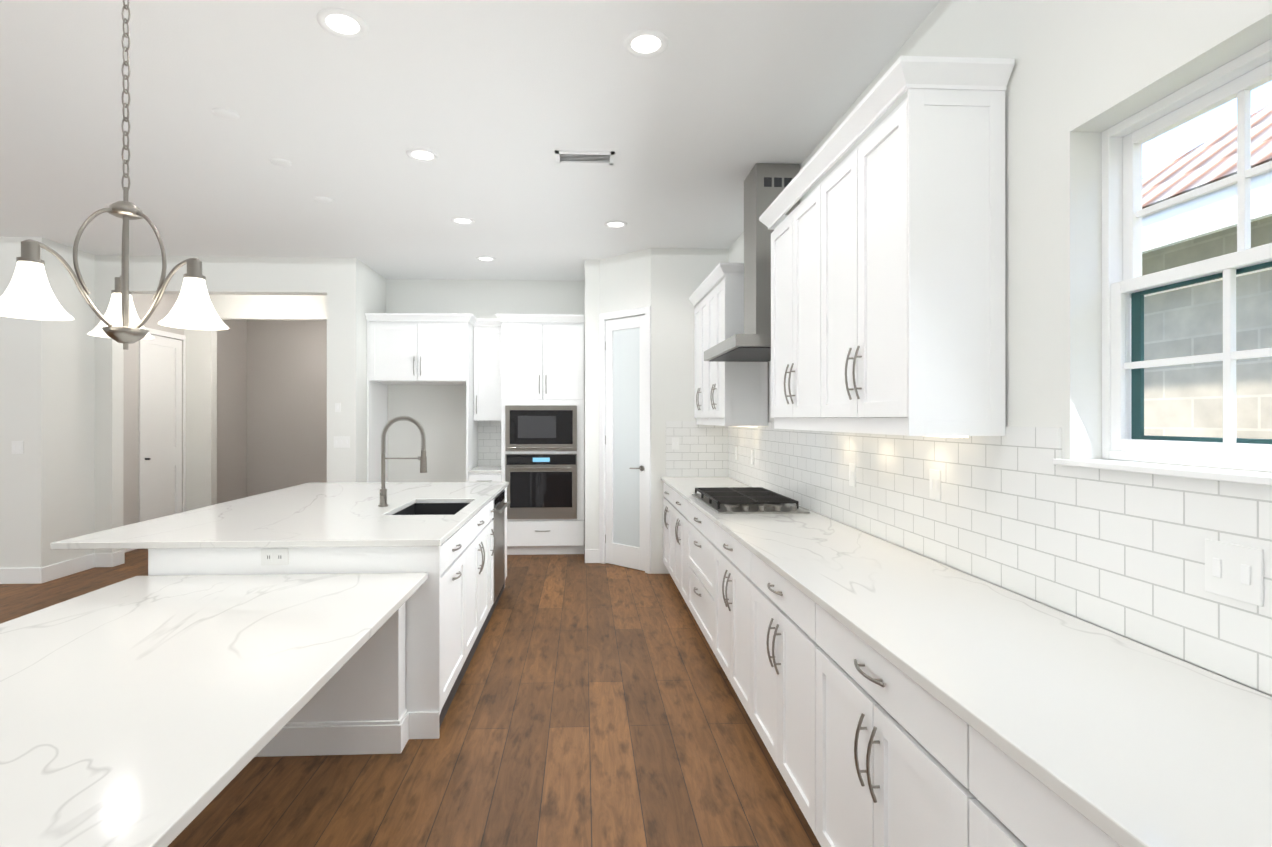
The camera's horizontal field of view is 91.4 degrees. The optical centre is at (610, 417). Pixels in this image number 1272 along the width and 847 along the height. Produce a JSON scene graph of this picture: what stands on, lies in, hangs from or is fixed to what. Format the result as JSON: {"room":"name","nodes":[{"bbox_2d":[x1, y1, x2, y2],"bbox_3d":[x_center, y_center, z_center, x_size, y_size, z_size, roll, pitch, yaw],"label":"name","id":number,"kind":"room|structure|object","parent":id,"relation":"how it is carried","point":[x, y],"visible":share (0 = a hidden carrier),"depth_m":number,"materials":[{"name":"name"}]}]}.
{"room":"kitchen","nodes":[
{"label":"kitchen","id":0,"kind":"room"},
{"bbox_2d":[0,237,123,567],"bbox_3d":[-7.045,-0.068,5.810,4.270,3.080,0.750,0,0,-2],"label":"wall","id":1,"kind":"structure","parent":0,"point":[61,402],"depth_m":5.71,"materials":[{"name":"white paint"}]},
{"bbox_2d":[0,567,44,583],"bbox_3d":[-7.107,1.401,5.424,4.114,0.140,0.014,0,0,-2],"label":"baseboard","id":2,"kind":"structure","parent":1,"relation":"attached to","point":[7,575],"depth_m":5.50,"materials":[{"name":"white wood"}]},
{"bbox_2d":[45,553,97,581],"bbox_3d":[-5.072,1.402,5.827,0.020,0.140,0.584,0,0,-2],"label":"baseboard","id":3,"kind":"structure","parent":1,"relation":"attached to","point":[45,573],"depth_m":5.82,"materials":[{"name":"white wood"}]},
{"bbox_2d":[123,294,246,525],"bbox_3d":[-5.415,-0.067,7.808,0.100,3.080,3.100,0,0,-2],"label":"wall","id":4,"kind":"structure","parent":0,"point":[231,412],"depth_m":8.59,"materials":[{"name":"grey paint"}]},
{"bbox_2d":[98,549,134,561],"bbox_3d":[-5.306,1.402,6.630,0.014,0.140,0.740,0,0,-2],"label":"baseboard","id":5,"kind":"structure","parent":4,"relation":"attached to","point":[101,556],"depth_m":6.11,"materials":[{"name":"white wood"}]},
{"bbox_2d":[139,327,185,521],"bbox_3d":[-5.351,0.218,7.425,0.085,2.510,0.830,0,0,-2],"label":"hall door","id":6,"kind":"structure","parent":4,"relation":"in","point":[160,426],"depth_m":7.42,"materials":[{"name":"white wood"}]},
{"bbox_2d":[112,255,326,294],"bbox_3d":[-3.886,-1.433,6.249,2.080,0.350,0.150,0,0,-2],"label":"wall","id":7,"kind":"structure","parent":0,"point":[224,275],"depth_m":6.18,"materials":[{"name":"white paint"}]},
{"bbox_2d":[184,294,326,510],"bbox_3d":[-4.144,-0.067,7.923,2.450,3.080,0.120,0,0,-2],"label":"wall","id":8,"kind":"structure","parent":0,"point":[286,391],"depth_m":7.83,"materials":[{"name":"white paint"}]},
{"bbox_2d":[327,258,385,482],"bbox_3d":[-2.722,-0.068,6.763,0.290,3.080,1.080,0,0,-2],"label":"wall","id":9,"kind":"structure","parent":0,"point":[356,289],"depth_m":6.23,"materials":[{"name":"white paint"}]},
{"bbox_2d":[0,544,820,846],"bbox_3d":[-3.829,1.520,3.546,10.500,0.100,13.650,0,0,-2],"label":"floor","id":10,"kind":"structure","parent":0,"point":[596,705],"depth_m":2.69,"materials":[{"name":"brown wood"}]},
{"bbox_2d":[0,573,427,846],"bbox_3d":[-1.425,1.087,1.542,1.290,0.762,2.536,0,0,-2],"label":"kitchen island","id":11,"kind":"object","parent":10,"relation":"on","point":[152,711],"visible":1,"depth_m":1.74,"materials":[{"name":"stone"}]},
{"bbox_2d":[148,519,471,738],"bbox_3d":[-1.450,1.027,3.169,1.300,0.884,0.690,0,0,-2],"label":"base cabinet","id":12,"kind":"object","parent":10,"relation":"on","point":[450,606],"depth_m":2.85,"materials":[{"name":"white wood"}]},
{"bbox_2d":[261,548,288,564],"bbox_3d":[-1.525,0.631,2.817,0.120,0.075,0.008,0,0,-2],"label":"outlet","id":13,"kind":"object","parent":12,"relation":"attached to","point":[279,556],"visible":1,"depth_m":2.81,"materials":[{"name":"white plastic"}]},
{"bbox_2d":[472,543,487,656],"bbox_3d":[-1.087,1.170,3.911,0.510,0.600,0.782,0,0,-2],"label":"base cabinet","id":14,"kind":"object","parent":10,"relation":"on","point":[479,550],"depth_m":3.95,"materials":[{"name":"white wood"}]},
{"bbox_2d":[471,499,495,622],"bbox_3d":[-1.503,1.028,4.403,1.300,0.884,0.280,0,0,-2],"label":"base cabinet","id":15,"kind":"object","parent":10,"relation":"on","point":[482,522],"depth_m":4.32,"materials":[{"name":"white wood"}]},
{"bbox_2d":[466,469,500,481],"bbox_3d":[-1.346,1.031,6.896,0.348,0.884,0.628,0,0,-2],"label":"base cabinet","id":16,"kind":"object","parent":10,"relation":"on","point":[470,477],"depth_m":6.58,"materials":[{"name":"white wood"}]},
{"bbox_2d":[468,466,500,472],"bbox_3d":[-1.346,0.573,6.890,0.348,0.029,0.625,0,0,-2],"label":"countertop","id":17,"kind":"structure","parent":16,"relation":"on","point":[487,469],"depth_m":6.71,"materials":[{"name":"stone"}]},
{"bbox_2d":[496,487,506,604],"bbox_3d":[-1.521,1.029,4.818,1.300,0.884,0.669,0,0,-2],"label":"base cabinet","id":18,"kind":"object","parent":10,"relation":"on","point":[505,489],"depth_m":5.27,"materials":[{"name":"white wood"}]},
{"bbox_2d":[51,482,508,548],"bbox_3d":[-1.685,0.570,4.080,1.710,0.030,2.590,0,0,-2],"label":"countertop","id":19,"kind":"structure","parent":18,"relation":"on","point":[342,514],"depth_m":3.32,"materials":[{"name":"stone"}]},
{"bbox_2d":[378,416,426,506],"bbox_3d":[-1.304,0.269,3.870,0.302,0.570,0.123,0,0,-2],"label":"faucet","id":20,"kind":"object","parent":19,"relation":"on","point":[422,458],"visible":1,"depth_m":3.89,"materials":[{"name":"silver metal"}]},
{"bbox_2d":[393,503,468,514],"bbox_3d":[-1.117,0.700,3.905,0.434,0.230,0.734,0,0,-2],"label":"sink","id":21,"kind":"object","parent":19,"relation":"in","point":[434,509],"visible":0.02,"depth_m":4.26,"materials":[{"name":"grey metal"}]},
{"bbox_2d":[492,490,509,603],"bbox_3d":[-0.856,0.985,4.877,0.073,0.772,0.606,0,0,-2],"label":"dishwasher","id":22,"kind":"object","parent":18,"relation":"in","point":[500,506],"visible":0.83,"depth_m":4.86,"materials":[{"name":"silver metal"}]},
{"bbox_2d":[501,321,583,554],"bbox_3d":[-0.733,0.228,6.924,0.877,2.490,0.628,0,0,-2],"label":"tall cabinet","id":23,"kind":"object","parent":10,"relation":"on","point":[542,364],"depth_m":6.62,"materials":[{"name":"white wood"}]},
{"bbox_2d":[505,406,576,450],"bbox_3d":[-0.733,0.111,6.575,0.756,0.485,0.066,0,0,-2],"label":"microwave","id":24,"kind":"object","parent":23,"relation":"in","point":[540,428],"visible":1,"depth_m":6.58,"materials":[{"name":"silver metal"}]},
{"bbox_2d":[505,454,576,518],"bbox_3d":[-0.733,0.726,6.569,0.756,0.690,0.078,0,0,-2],"label":"wall oven","id":25,"kind":"object","parent":23,"relation":"in","point":[541,486],"visible":0.98,"depth_m":6.58,"materials":[{"name":"silver metal"}]},
{"bbox_2d":[663,482,670,574],"bbox_3d":[0.823,1.029,5.502,0.614,0.884,0.741,0,0,-2],"label":"base cabinet","id":26,"kind":"object","parent":10,"relation":"on","point":[666,489],"depth_m":5.56,"materials":[{"name":"white wood"}]},
{"bbox_2d":[661,477,1271,846],"bbox_3d":[0.935,0.569,2.651,0.640,0.029,6.447,0,0,-2],"label":"countertop","id":27,"kind":"structure","parent":26,"relation":"on","point":[1122,741],"depth_m":1.27,"materials":[{"name":"stone"}]},
{"bbox_2d":[692,487,809,513],"bbox_3d":[0.874,0.529,4.046,0.530,0.054,0.910,0,0,-2],"label":"cooktop","id":28,"kind":"object","parent":27,"relation":"in","point":[740,500],"visible":1,"depth_m":3.84,"materials":[{"name":"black metal"}]},
{"bbox_2d":[671,489,682,596],"bbox_3d":[0.850,1.029,4.877,0.614,0.884,0.744,0,0,-2],"label":"base cabinet","id":29,"kind":"object","parent":10,"relation":"on","point":[676,500],"depth_m":4.99,"materials":[{"name":"white wood"}]},
{"bbox_2d":[683,498,710,646],"bbox_3d":[0.886,1.028,4.047,0.614,0.884,1.038,0,0,-2],"label":"base cabinet","id":30,"kind":"object","parent":10,"relation":"on","point":[696,526],"depth_m":4.10,"materials":[{"name":"white wood"}]},
{"bbox_2d":[711,520,742,704],"bbox_3d":[0.924,1.027,3.168,0.614,0.884,0.839,0,0,-2],"label":"base cabinet","id":31,"kind":"object","parent":10,"relation":"on","point":[726,552],"depth_m":3.22,"materials":[{"name":"white wood"}]},
{"bbox_2d":[743,546,802,812],"bbox_3d":[0.956,1.027,2.418,0.614,0.884,0.899,0,0,-2],"label":"base cabinet","id":32,"kind":"object","parent":10,"relation":"on","point":[772,606],"depth_m":2.43,"materials":[{"name":"white wood"}]},
{"bbox_2d":[803,593,938,846],"bbox_3d":[0.991,1.026,1.629,0.614,0.884,0.917,0,0,-2],"label":"base cabinet","id":33,"kind":"object","parent":10,"relation":"on","point":[866,745],"depth_m":1.66,"materials":[{"name":"white wood"}]},
{"bbox_2d":[939,702,1121,846],"bbox_3d":[1.025,1.025,0.830,0.614,0.884,0.918,0,0,-2],"label":"base cabinet","id":34,"kind":"object","parent":10,"relation":"on","point":[987,799],"depth_m":1.14,"materials":[{"name":"white wood"}]},
{"bbox_2d":[0,0,940,280],"bbox_3d":[-3.900,-1.664,3.471,10.650,0.132,13.800,0,0,-2],"label":"ceiling","id":35,"kind":"structure","parent":0,"point":[494,104],"depth_m":3.36,"materials":[{"name":"white paint"}]},
{"bbox_2d":[0,0,228,349],"bbox_3d":[-1.471,-0.912,1.925,0.580,1.397,0.614,0,0,-2],"label":"chandelier","id":36,"kind":"object","parent":35,"relation":"hanging from","point":[28,293],"visible":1,"depth_m":1.88,"materials":[{"name":"silver metal"}]},
{"bbox_2d":[317,8,367,38],"bbox_3d":[-1.092,-1.605,2.532,0.193,0.011,0.193,0,0,-9],"label":"recessed light","id":37,"kind":"object","parent":35,"relation":"in","point":[347,24],"depth_m":2.53,"materials":[{"name":"white plastic"}]},
{"bbox_2d":[406,148,438,161],"bbox_3d":[-1.147,-1.604,3.790,0.193,0.011,0.193,0,0,-26],"label":"recessed light","id":38,"kind":"object","parent":35,"relation":"in","point":[418,154],"depth_m":3.78,"materials":[{"name":"white"}]},
{"bbox_2d":[451,217,474,224],"bbox_3d":[-1.201,-1.603,5.049,0.193,0.011,0.193,0,0,-26],"label":"recessed light","id":39,"kind":"object","parent":35,"relation":"in","point":[457,220],"depth_m":5.04,"materials":[{"name":"white plastic"}]},
{"bbox_2d":[476,256,495,261],"bbox_3d":[-1.253,-1.602,6.248,0.193,0.011,0.193,0,0,-26],"label":"recessed light","id":40,"kind":"object","parent":35,"relation":"in","point":[481,258],"depth_m":6.23,"materials":[{"name":"white"}]},
{"bbox_2d":[555,150,614,164],"bbox_3d":[-0.157,-1.604,3.823,0.360,0.012,0.170,0,0,-2],"label":"ceiling vent","id":41,"kind":"object","parent":35,"relation":"in","point":[588,157],"visible":0.96,"depth_m":3.81,"materials":[{"name":"white metal"}]},
{"bbox_2d":[604,220,626,227],"bbox_3d":[0.046,-1.603,5.143,0.193,0.011,0.193,0,0,-26],"label":"recessed light","id":42,"kind":"object","parent":35,"relation":"in","point":[614,223],"depth_m":5.13,"materials":[{"name":"white plastic"}]},
{"bbox_2d":[624,29,667,57],"bbox_3d":[0.153,-1.605,2.666,0.193,0.011,0.193,0,0,-26],"label":"recessed light","id":43,"kind":"object","parent":35,"relation":"in","point":[644,43],"depth_m":2.66,"materials":[{"name":"white plastic"}]},
{"bbox_2d":[386,279,584,543],"bbox_3d":[-0.769,-0.067,7.314,3.660,3.080,0.150,0,0,-2],"label":"wall","id":44,"kind":"structure","parent":0,"point":[438,412],"depth_m":7.19,"materials":[{"name":"white paint"}]},
{"bbox_2d":[367,321,472,384],"bbox_3d":[-2.049,-0.703,6.867,1.017,0.630,0.628,0,0,-2],"label":"upper cabinet","id":45,"kind":"object","parent":44,"relation":"attached to","point":[399,352],"depth_m":6.56,"materials":[{"name":"white wood"}]},
{"bbox_2d":[473,325,500,420],"bbox_3d":[-1.352,-0.492,7.044,0.348,1.050,0.320,0,0,-2],"label":"upper cabinet","id":46,"kind":"object","parent":44,"relation":"attached to","point":[495,370],"depth_m":6.89,"materials":[{"name":"white wood"}]},
{"bbox_2d":[478,421,500,465],"bbox_3d":[-1.360,0.295,7.207,0.345,0.524,0.009,0,0,-2],"label":"backsplash","id":47,"kind":"structure","parent":44,"relation":"attached to","point":[489,432],"depth_m":7.20,"materials":[{"name":"tile"}]},
{"bbox_2d":[585,248,728,573],"bbox_3d":[0.412,-0.068,6.574,1.365,3.080,1.430,0,0,-2],"label":"wall","id":48,"kind":"structure","parent":0,"point":[664,283],"depth_m":5.87,"materials":[{"name":"white paint"}]},
{"bbox_2d":[599,306,650,573],"bbox_3d":[0.156,0.208,6.099,0.661,2.528,0.148,0,0,43],"label":"pantry door","id":49,"kind":"structure","parent":48,"relation":"in","point":[624,438],"depth_m":6.11,"materials":[{"name":"white wood"}]},
{"bbox_2d":[666,421,725,476],"bbox_3d":[0.816,0.294,5.871,0.582,0.524,0.009,0,0,-2],"label":"backsplash","id":50,"kind":"structure","parent":48,"relation":"attached to","point":[701,452],"depth_m":5.87,"materials":[{"name":"tile"}]},
{"bbox_2d":[729,0,1271,696],"bbox_3d":[1.320,-0.070,3.696,0.200,3.080,13.800,0,0,-2],"label":"wall","id":51,"kind":"structure","parent":0,"point":[1085,74],"depth_m":1.78,"materials":[{"name":"white paint"}]},
{"bbox_2d":[693,292,704,424],"bbox_3d":[0.970,-0.499,5.534,0.320,1.120,0.693,0,0,-2],"label":"upper cabinet","id":52,"kind":"object","parent":51,"relation":"attached to","point":[699,312],"depth_m":5.61,"materials":[{"name":"white wood"}]},
{"bbox_2d":[705,272,767,425],"bbox_3d":[0.995,-0.499,4.955,0.320,1.120,0.702,0,0,-2],"label":"upper cabinet","id":53,"kind":"object","parent":51,"relation":"attached to","point":[736,393],"depth_m":4.61,"materials":[{"name":"white wood"}]},
{"bbox_2d":[704,163,799,361],"bbox_3d":[0.948,-1.009,4.066,0.490,1.200,0.950,0,0,-2],"label":"range hood","id":54,"kind":"object","parent":51,"relation":"attached to","point":[765,184],"visible":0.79,"depth_m":3.92,"materials":[{"name":"silver metal"}]},
{"bbox_2d":[769,180,812,430],"bbox_3d":[1.076,-0.501,3.088,0.320,1.120,0.794,0,0,-2],"label":"upper cabinet","id":55,"kind":"object","parent":51,"relation":"attached to","point":[792,235],"depth_m":3.10,"materials":[{"name":"white wood"}]},
{"bbox_2d":[813,80,1006,435],"bbox_3d":[1.105,-0.501,2.408,0.320,1.120,0.804,0,0,-2],"label":"upper cabinet","id":56,"kind":"object","parent":51,"relation":"attached to","point":[888,275],"depth_m":2.01,"materials":[{"name":"white wood"}]},
{"bbox_2d":[738,426,968,437],"bbox_3d":[1.133,0.066,3.963,0.050,0.008,3.650,0,0,-2],"label":"under-cabinet light strip","id":57,"kind":"object","parent":56,"relation":"attached to","point":[930,436],"visible":0.32,"depth_m":2.17,"materials":[{"name":"white"}]},
{"bbox_2d":[726,422,1271,694],"bbox_3d":[1.261,0.291,2.617,0.010,0.524,6.550,0,0,-2],"label":"backsplash","id":58,"kind":"structure","parent":51,"relation":"attached to","point":[1016,509],"depth_m":1.80,"materials":[{"name":"tile"}]},
{"bbox_2d":[929,469,940,499],"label":"outlet","id":59,"kind":"object","parent":58,"relation":"attached to","point":[934,475],"depth_m":2.40,"materials":[{"name":"white plastic"}]},
{"bbox_2d":[1205,539,1263,606],"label":"light switch","id":60,"kind":"object","parent":58,"relation":"attached to","point":[1234,571],"depth_m":1.30,"materials":[{"name":"white plastic"}]},
{"bbox_2d":[1053,459,1271,485],"bbox_3d":[1.350,0.125,1.427,0.120,0.017,0.725,0,0,-2],"label":"window sill","id":61,"kind":"structure","parent":51,"relation":"attached to","point":[1244,476],"depth_m":1.43,"materials":[{"name":"white"}]},
{"bbox_2d":[1102,39,1271,471],"bbox_3d":[1.449,-0.348,1.432,0.078,0.928,0.665,0,0,-2],"label":"window","id":62,"kind":"structure","parent":51,"relation":"in","point":[1127,287],"depth_m":1.59,"materials":[{"name":"white plastic"}]},
{"bbox_3d":[6.697,1.669,3.177,10.500,0.100,22.000,0,0,-2],"label":"ground","id":63,"kind":"structure","parent":0,"visible":0},
{"bbox_2d":[1142,171,1271,472],"bbox_3d":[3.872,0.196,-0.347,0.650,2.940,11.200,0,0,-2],"label":"neighbor house","id":64,"kind":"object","parent":63,"relation":"on","point":[1184,400],"depth_m":3.90,"materials":[{"name":"white"}]},
{"bbox_2d":[1142,103,1271,208],"bbox_3d":[5.324,-2.616,-0.332,3.670,2.686,11.100,0,0,-2],"label":"neighbor roof","id":65,"kind":"structure","parent":64,"relation":"on","point":[1211,160],"depth_m":3.82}
]}

